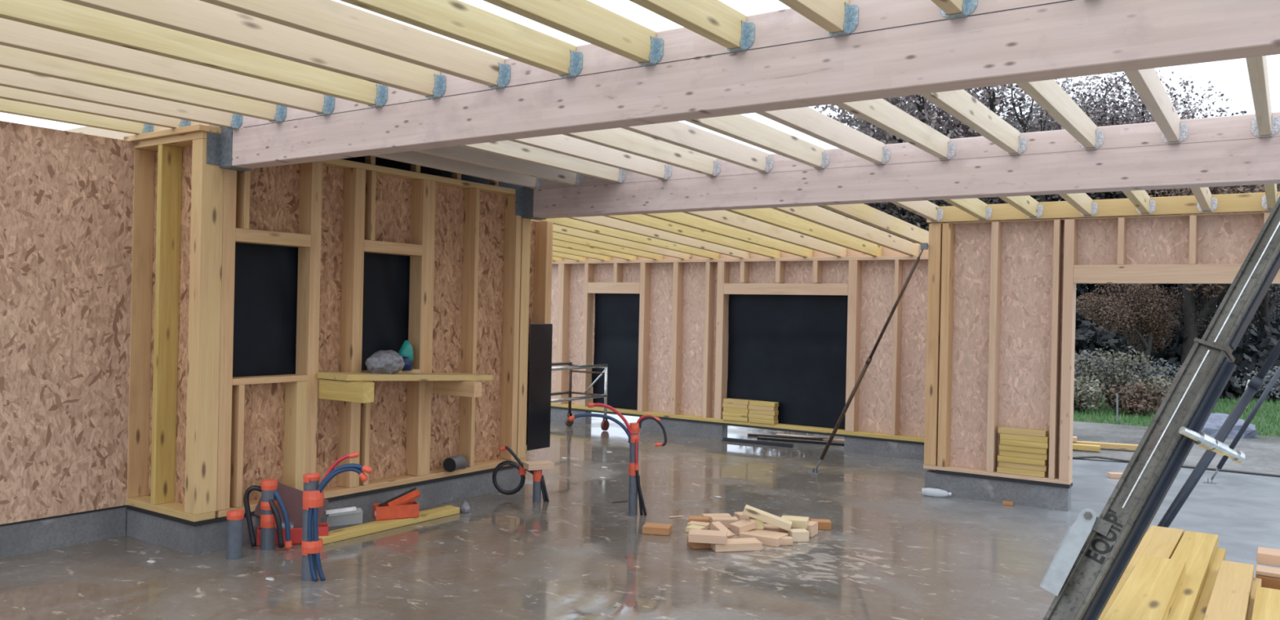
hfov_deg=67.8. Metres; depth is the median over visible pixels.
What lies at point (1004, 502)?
chip
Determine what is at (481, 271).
wall
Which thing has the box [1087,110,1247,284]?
tree
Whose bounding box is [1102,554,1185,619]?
plank
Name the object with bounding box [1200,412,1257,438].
rubble heap
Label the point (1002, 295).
wall
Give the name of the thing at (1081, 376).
shrub
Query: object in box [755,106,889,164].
joist
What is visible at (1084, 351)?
shrub
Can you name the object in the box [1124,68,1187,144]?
joist
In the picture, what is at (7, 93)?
joist
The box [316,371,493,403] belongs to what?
shelf
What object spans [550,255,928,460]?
wall
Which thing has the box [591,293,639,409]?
door
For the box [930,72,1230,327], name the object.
tree
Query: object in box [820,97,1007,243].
tree
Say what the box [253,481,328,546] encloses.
tool case
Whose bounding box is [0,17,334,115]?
joist
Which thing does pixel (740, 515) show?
wood offcut
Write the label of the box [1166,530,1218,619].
plank
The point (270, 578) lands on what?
paper scrap
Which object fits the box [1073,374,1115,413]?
shrub
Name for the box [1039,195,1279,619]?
prop
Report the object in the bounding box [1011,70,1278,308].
tree
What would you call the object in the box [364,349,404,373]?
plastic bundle
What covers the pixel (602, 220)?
joist
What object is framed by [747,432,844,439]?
plank
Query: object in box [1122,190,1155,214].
joist
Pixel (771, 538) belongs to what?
wood offcut
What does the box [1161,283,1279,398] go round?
tree
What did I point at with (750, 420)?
board
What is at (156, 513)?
wall
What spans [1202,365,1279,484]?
brace
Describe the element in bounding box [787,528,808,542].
wood offcut
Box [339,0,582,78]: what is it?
joist
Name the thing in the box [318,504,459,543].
plank
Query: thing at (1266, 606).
plank
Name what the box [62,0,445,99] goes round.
joist
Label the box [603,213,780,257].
joist
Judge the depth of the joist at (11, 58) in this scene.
5.15 m
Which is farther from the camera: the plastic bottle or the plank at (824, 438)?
the plank at (824, 438)
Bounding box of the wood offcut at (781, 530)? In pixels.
[778,524,792,533]
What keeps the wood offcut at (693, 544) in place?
on the floor
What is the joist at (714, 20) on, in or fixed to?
attached to the beam at (896, 48)
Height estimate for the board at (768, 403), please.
0.052 m
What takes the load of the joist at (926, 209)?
attached to the beam at (1215, 151)
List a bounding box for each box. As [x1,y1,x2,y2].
[324,506,363,526]
[372,487,421,519]
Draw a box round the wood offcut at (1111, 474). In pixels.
[1106,471,1122,478]
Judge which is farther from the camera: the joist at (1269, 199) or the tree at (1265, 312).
the tree at (1265, 312)
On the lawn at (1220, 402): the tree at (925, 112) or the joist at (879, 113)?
the tree at (925, 112)
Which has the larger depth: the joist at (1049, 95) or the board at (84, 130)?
the board at (84, 130)
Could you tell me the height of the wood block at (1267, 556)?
0.045 m
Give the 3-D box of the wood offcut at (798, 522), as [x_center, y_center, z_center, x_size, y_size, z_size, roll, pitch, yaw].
[1.155,1.582,7.124,0.200,0.060,0.150,1,0,15]
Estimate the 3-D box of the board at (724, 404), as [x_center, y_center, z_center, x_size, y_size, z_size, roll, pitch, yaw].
[1.254,1.236,12.332,0.365,0.052,0.120,1,0,34]
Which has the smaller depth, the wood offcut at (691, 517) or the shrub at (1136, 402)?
the wood offcut at (691, 517)
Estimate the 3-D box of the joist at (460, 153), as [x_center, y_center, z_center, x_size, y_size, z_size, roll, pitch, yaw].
[-1.355,-1.199,7.213,0.138,0.149,2.831,1,-1,34]
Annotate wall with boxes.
[0,120,134,557]
[124,124,221,555]
[184,138,552,550]
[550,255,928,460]
[923,211,1279,511]
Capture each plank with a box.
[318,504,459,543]
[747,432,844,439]
[756,435,844,445]
[775,433,844,442]
[1097,524,1183,619]
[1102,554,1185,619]
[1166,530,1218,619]
[1191,546,1226,619]
[1203,560,1253,619]
[1246,577,1262,619]
[1251,586,1279,619]
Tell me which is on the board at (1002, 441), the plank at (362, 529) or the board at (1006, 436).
the board at (1006, 436)
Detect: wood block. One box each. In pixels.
[522,459,554,470]
[1255,564,1279,577]
[1255,573,1279,589]
[1257,546,1279,566]
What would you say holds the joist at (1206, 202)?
attached to the beam at (1215, 151)
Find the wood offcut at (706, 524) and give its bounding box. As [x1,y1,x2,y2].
[687,520,711,529]
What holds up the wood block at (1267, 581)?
on the support block
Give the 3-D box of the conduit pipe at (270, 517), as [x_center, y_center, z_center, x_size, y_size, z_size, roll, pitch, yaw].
[-2.481,1.365,6.381,0.321,0.463,0.107,1,0,2]
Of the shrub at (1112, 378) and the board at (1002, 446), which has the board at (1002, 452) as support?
the board at (1002, 446)
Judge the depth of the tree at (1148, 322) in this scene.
20.26 m
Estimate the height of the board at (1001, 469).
0.049 m
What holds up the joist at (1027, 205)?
attached to the beam at (1215, 151)
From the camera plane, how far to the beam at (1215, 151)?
6.50 m
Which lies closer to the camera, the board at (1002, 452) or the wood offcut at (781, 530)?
the wood offcut at (781, 530)
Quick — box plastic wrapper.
[457,500,470,512]
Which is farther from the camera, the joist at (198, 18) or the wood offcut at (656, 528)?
the wood offcut at (656, 528)
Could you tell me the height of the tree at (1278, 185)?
6.762 m
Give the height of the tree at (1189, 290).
5.972 m
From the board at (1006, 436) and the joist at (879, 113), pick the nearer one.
the joist at (879, 113)
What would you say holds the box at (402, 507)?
on the plank at (362, 529)
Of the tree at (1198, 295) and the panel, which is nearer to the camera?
the panel
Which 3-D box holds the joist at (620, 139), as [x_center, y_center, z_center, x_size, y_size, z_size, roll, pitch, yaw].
[-0.217,-1.174,6.431,0.138,0.149,2.831,1,-1,34]
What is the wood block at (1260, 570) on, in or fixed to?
on the wood block at (1267, 581)
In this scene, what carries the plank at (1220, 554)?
on the plank
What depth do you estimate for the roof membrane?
8.12 m
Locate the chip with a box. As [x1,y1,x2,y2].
[1002,500,1013,505]
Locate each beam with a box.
[206,0,1279,171]
[515,111,1279,219]
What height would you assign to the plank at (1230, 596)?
0.045 m
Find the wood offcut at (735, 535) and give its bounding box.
[731,533,738,537]
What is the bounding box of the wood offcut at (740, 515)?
[733,511,749,519]
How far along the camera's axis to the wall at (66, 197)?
6.28 m
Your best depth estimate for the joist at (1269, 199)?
6.98 m
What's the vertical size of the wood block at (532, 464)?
0.055 m
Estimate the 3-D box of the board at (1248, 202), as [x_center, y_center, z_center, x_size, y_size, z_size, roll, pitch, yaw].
[3.801,-0.864,8.158,2.695,0.144,0.046,1,0,34]
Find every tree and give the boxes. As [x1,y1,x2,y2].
[813,84,1032,231]
[817,183,1279,400]
[818,202,892,228]
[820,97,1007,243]
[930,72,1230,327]
[1005,99,1110,133]
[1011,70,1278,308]
[1011,105,1098,132]
[1075,283,1186,375]
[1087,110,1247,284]
[1138,183,1279,367]
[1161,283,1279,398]
[1195,185,1279,321]
[1200,283,1279,398]
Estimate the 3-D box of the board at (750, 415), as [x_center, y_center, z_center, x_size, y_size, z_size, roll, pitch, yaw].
[1.563,1.351,12.119,0.360,0.052,0.120,1,0,34]
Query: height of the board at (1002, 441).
0.049 m
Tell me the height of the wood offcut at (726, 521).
0.070 m
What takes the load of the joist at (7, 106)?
on the wall at (156, 513)
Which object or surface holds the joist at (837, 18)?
attached to the beam at (896, 48)
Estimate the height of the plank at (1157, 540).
0.045 m
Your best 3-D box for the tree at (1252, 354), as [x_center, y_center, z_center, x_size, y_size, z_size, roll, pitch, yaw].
[12.049,-0.885,26.448,22.504,7.700,10.826,1,0,34]
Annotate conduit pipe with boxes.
[226,508,244,559]
[243,478,292,550]
[301,451,372,581]
[498,445,549,501]
[568,402,666,515]
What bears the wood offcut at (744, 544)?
on the floor
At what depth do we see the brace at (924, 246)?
9.37 m
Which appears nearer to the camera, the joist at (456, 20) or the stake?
the joist at (456, 20)
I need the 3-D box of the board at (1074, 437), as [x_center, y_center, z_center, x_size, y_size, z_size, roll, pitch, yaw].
[5.341,1.666,12.504,0.707,0.060,0.120,1,0,26]
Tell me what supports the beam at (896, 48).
on the wall at (156, 513)
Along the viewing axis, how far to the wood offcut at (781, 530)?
6.98 m
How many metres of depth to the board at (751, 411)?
12.05 m
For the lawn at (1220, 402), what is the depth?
16.61 m
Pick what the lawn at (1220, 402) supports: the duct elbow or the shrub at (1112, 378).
the shrub at (1112, 378)
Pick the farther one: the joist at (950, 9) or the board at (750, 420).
the board at (750, 420)
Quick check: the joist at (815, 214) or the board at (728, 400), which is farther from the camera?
the board at (728, 400)
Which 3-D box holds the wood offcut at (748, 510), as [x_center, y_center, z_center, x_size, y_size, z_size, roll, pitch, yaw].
[0.939,1.528,7.016,0.359,0.156,0.100,1,0,12]
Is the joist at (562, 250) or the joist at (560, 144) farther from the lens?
the joist at (562, 250)
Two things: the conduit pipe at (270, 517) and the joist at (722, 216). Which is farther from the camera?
the joist at (722, 216)
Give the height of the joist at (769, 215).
0.379 m
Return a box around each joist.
[0,0,387,107]
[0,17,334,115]
[0,44,286,123]
[0,66,242,129]
[0,85,190,128]
[0,97,153,134]
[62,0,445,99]
[199,0,510,89]
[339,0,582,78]
[369,151,542,189]
[413,146,582,186]
[457,140,626,183]
[482,0,663,66]
[509,133,671,180]
[530,219,690,258]
[535,217,719,258]
[551,256,563,261]
[552,231,663,259]
[552,239,636,259]
[552,245,611,260]
[552,251,586,260]
[561,127,720,176]
[566,215,749,257]
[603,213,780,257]
[620,121,773,173]
[629,0,755,53]
[641,212,813,257]
[683,209,846,257]
[684,114,829,168]
[724,208,882,256]
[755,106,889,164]
[770,205,919,255]
[778,0,858,37]
[820,203,928,245]
[833,98,955,159]
[891,200,942,222]
[920,89,1026,155]
[930,0,977,19]
[942,198,991,220]
[998,195,1043,218]
[1015,79,1103,150]
[1058,192,1097,216]
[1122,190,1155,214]
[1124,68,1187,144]
[1190,186,1217,212]
[1245,55,1279,137]
[1262,183,1279,210]
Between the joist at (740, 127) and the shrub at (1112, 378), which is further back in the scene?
the shrub at (1112, 378)
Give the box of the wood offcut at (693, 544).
[686,536,711,548]
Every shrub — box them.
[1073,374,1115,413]
[1074,345,1168,409]
[1074,347,1130,404]
[1074,368,1098,385]
[1094,381,1168,415]
[1110,357,1182,404]
[1124,373,1173,410]
[1234,365,1279,402]
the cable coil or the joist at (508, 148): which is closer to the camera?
the joist at (508, 148)
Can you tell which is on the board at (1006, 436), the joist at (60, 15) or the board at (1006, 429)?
the board at (1006, 429)
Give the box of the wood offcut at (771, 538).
[738,528,787,546]
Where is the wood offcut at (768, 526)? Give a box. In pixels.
[763,523,779,531]
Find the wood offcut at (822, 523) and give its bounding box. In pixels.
[809,518,831,529]
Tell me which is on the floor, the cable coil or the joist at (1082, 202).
the cable coil
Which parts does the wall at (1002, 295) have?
plate, plate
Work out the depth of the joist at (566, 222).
10.94 m
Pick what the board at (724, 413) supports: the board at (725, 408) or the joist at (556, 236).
the board at (725, 408)
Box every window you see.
[232,242,297,377]
[361,252,409,370]
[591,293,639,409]
[726,293,848,429]
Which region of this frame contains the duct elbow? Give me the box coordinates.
[443,454,468,471]
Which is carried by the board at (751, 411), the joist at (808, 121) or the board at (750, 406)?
the board at (750, 406)
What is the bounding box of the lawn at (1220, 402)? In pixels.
[1073,391,1279,436]
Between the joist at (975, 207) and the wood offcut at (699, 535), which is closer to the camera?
the wood offcut at (699, 535)
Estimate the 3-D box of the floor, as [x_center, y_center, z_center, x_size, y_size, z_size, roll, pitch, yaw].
[0.638,1.764,4.692,16.200,0.200,16.500,1,0,34]
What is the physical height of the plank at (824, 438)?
0.030 m
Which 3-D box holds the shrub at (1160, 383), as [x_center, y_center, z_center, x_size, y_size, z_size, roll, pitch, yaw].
[9.330,1.534,17.093,1.157,0.754,0.793,1,0,34]
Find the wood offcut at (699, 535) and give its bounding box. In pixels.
[688,528,727,543]
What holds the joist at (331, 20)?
attached to the beam at (896, 48)
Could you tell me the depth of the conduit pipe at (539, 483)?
8.12 m
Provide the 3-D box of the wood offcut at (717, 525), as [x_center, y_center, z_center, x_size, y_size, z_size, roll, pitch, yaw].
[0.597,1.609,6.937,0.080,0.112,0.183,1,0,-40]
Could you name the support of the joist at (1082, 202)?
attached to the beam at (1215, 151)
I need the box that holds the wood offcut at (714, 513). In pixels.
[702,512,731,521]
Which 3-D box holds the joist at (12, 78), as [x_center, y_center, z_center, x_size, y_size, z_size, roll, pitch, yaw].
[-3.768,-1.273,4.511,0.138,0.152,4.058,1,0,34]
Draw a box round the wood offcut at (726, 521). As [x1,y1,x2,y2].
[711,515,738,528]
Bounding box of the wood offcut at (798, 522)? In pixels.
[781,514,808,528]
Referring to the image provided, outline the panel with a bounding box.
[527,323,552,450]
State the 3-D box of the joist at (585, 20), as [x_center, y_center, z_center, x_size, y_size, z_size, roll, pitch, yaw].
[-1.100,-1.216,2.677,0.138,0.152,4.058,1,0,34]
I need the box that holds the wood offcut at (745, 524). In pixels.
[729,518,755,533]
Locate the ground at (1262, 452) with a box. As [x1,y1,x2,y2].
[1072,420,1279,474]
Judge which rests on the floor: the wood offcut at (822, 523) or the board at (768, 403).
the wood offcut at (822, 523)
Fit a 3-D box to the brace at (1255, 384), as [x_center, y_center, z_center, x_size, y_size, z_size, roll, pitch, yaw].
[3.369,0.518,5.348,1.510,2.410,0.128,1,0,5]
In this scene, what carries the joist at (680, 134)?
attached to the beam at (896, 48)
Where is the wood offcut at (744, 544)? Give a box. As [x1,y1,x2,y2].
[710,537,762,551]
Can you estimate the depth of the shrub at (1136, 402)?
16.78 m
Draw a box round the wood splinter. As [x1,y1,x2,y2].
[668,515,683,517]
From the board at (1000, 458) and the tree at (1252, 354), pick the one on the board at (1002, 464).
the board at (1000, 458)
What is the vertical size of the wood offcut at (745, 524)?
0.074 m
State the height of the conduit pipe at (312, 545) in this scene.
0.772 m
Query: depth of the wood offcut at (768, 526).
7.05 m
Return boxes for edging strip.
[1072,455,1279,476]
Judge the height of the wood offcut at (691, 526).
0.040 m
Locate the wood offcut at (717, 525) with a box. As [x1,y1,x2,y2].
[709,520,734,537]
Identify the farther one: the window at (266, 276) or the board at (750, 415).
the board at (750, 415)
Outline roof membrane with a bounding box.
[340,155,522,189]
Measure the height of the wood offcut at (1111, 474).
0.050 m
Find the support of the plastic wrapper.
on the floor
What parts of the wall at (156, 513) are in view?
plate, plate, plate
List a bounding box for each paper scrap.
[146,559,155,562]
[265,576,274,580]
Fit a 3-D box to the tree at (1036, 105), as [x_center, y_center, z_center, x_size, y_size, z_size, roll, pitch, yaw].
[13.198,-2.220,29.939,7.918,8.710,5.067,1,0,26]
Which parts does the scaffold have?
rail, rail, post, rail, rail, post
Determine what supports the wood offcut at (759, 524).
on the wood offcut at (768, 526)
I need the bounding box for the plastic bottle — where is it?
[921,487,951,496]
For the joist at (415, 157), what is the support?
attached to the beam at (896, 48)
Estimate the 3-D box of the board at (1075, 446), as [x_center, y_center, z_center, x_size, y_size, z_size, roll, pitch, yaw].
[5.405,1.737,12.246,0.912,0.060,0.120,1,0,25]
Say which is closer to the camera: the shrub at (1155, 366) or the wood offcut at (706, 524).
the wood offcut at (706, 524)
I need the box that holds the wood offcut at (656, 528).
[642,521,672,535]
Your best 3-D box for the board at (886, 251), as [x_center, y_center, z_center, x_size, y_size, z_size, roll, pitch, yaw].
[1.167,-0.747,12.616,7.010,0.155,0.040,1,0,34]
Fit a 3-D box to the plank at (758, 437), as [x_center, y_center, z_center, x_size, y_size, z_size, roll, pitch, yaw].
[2.221,1.682,12.159,1.481,0.030,0.080,1,0,23]
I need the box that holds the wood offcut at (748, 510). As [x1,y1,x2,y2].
[742,504,792,531]
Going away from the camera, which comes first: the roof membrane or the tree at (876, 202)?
the roof membrane
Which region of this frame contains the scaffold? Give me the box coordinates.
[551,361,608,430]
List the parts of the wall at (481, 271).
corner post, window sill, plate, window sill, plate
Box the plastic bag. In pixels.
[398,339,413,370]
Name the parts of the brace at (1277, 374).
foot plate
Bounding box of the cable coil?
[492,460,526,494]
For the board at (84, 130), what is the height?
0.148 m
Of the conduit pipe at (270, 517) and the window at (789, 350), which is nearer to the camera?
the conduit pipe at (270, 517)
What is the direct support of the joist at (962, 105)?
attached to the beam at (896, 48)
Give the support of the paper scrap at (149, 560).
on the floor
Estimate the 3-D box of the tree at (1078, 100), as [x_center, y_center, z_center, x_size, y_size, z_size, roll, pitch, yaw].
[12.600,-2.283,31.002,7.918,8.710,5.067,1,0,-23]
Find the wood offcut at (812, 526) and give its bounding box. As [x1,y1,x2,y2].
[806,520,817,537]
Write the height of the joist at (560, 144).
0.149 m
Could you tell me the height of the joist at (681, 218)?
0.379 m
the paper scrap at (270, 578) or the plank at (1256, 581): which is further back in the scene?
the paper scrap at (270, 578)
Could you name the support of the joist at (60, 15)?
attached to the beam at (896, 48)
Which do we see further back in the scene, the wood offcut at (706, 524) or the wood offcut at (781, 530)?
the wood offcut at (706, 524)
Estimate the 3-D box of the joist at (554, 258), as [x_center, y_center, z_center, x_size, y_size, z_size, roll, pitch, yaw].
[-2.370,-0.928,12.434,0.058,0.379,4.265,1,0,34]
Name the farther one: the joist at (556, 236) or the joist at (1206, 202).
the joist at (556, 236)
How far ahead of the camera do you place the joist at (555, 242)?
12.57 m
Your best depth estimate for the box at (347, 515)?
6.87 m
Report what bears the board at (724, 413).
on the board at (724, 417)
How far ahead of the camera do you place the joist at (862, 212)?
8.91 m
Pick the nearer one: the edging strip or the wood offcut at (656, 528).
the wood offcut at (656, 528)
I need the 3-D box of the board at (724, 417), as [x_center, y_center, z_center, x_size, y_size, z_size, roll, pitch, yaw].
[1.256,1.399,12.329,0.365,0.052,0.120,1,0,34]
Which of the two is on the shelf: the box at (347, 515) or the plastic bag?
the plastic bag
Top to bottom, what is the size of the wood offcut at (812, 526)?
0.090 m
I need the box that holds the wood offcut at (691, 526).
[685,524,706,532]
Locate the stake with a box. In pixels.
[1116,393,1118,423]
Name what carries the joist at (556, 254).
on the wall at (684, 303)
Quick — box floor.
[0,411,1279,619]
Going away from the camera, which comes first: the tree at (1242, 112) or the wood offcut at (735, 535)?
the wood offcut at (735, 535)
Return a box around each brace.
[808,242,928,473]
[1157,338,1279,527]
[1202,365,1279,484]
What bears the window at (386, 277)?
in the wall at (481, 271)
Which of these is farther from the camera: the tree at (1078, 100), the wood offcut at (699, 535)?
the tree at (1078, 100)
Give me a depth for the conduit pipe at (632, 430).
7.67 m
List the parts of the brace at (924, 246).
foot plate, head plate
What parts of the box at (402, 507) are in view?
handle, lid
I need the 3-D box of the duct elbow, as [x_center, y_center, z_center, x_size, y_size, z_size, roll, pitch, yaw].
[-1.560,1.316,8.120,0.131,0.170,0.327,1,0,10]
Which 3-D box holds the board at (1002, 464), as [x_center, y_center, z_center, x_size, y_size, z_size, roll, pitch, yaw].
[3.406,1.382,8.473,0.400,0.049,0.104,1,0,34]
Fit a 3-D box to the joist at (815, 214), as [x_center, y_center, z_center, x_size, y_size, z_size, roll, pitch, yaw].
[2.035,-0.833,9.407,0.058,0.379,4.265,1,0,34]
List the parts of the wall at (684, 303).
plate, plate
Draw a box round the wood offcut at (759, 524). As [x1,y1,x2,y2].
[748,515,764,528]
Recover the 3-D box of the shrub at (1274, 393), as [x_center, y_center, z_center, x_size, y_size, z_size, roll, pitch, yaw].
[12.444,1.466,18.786,1.261,0.822,0.997,1,0,34]
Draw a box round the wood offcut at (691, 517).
[688,515,709,522]
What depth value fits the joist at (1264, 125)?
4.73 m
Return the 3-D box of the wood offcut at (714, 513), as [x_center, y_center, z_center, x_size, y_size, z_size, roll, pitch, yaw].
[0.607,1.640,7.540,0.220,0.045,0.100,1,0,-9]
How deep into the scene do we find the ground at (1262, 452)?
12.70 m
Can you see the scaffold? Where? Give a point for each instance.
(605, 423)
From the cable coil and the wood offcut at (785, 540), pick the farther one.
the cable coil
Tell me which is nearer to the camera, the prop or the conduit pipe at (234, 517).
the prop
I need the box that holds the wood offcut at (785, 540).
[781,536,793,544]
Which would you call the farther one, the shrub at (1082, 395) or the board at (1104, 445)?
the shrub at (1082, 395)
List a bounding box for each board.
[65,120,220,140]
[551,243,928,261]
[722,402,749,408]
[722,410,748,417]
[722,415,749,421]
[723,397,750,404]
[723,406,749,413]
[748,404,777,410]
[748,413,777,419]
[748,417,777,423]
[749,400,778,406]
[749,408,778,415]
[926,192,1271,222]
[996,466,1047,476]
[997,426,1048,436]
[997,454,1047,465]
[998,461,1048,471]
[999,444,1048,453]
[999,449,1048,459]
[1000,432,1048,442]
[1000,438,1048,448]
[1072,435,1076,441]
[1072,440,1138,449]
[1072,443,1100,450]
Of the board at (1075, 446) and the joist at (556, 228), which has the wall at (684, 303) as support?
the joist at (556, 228)
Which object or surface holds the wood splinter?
on the floor

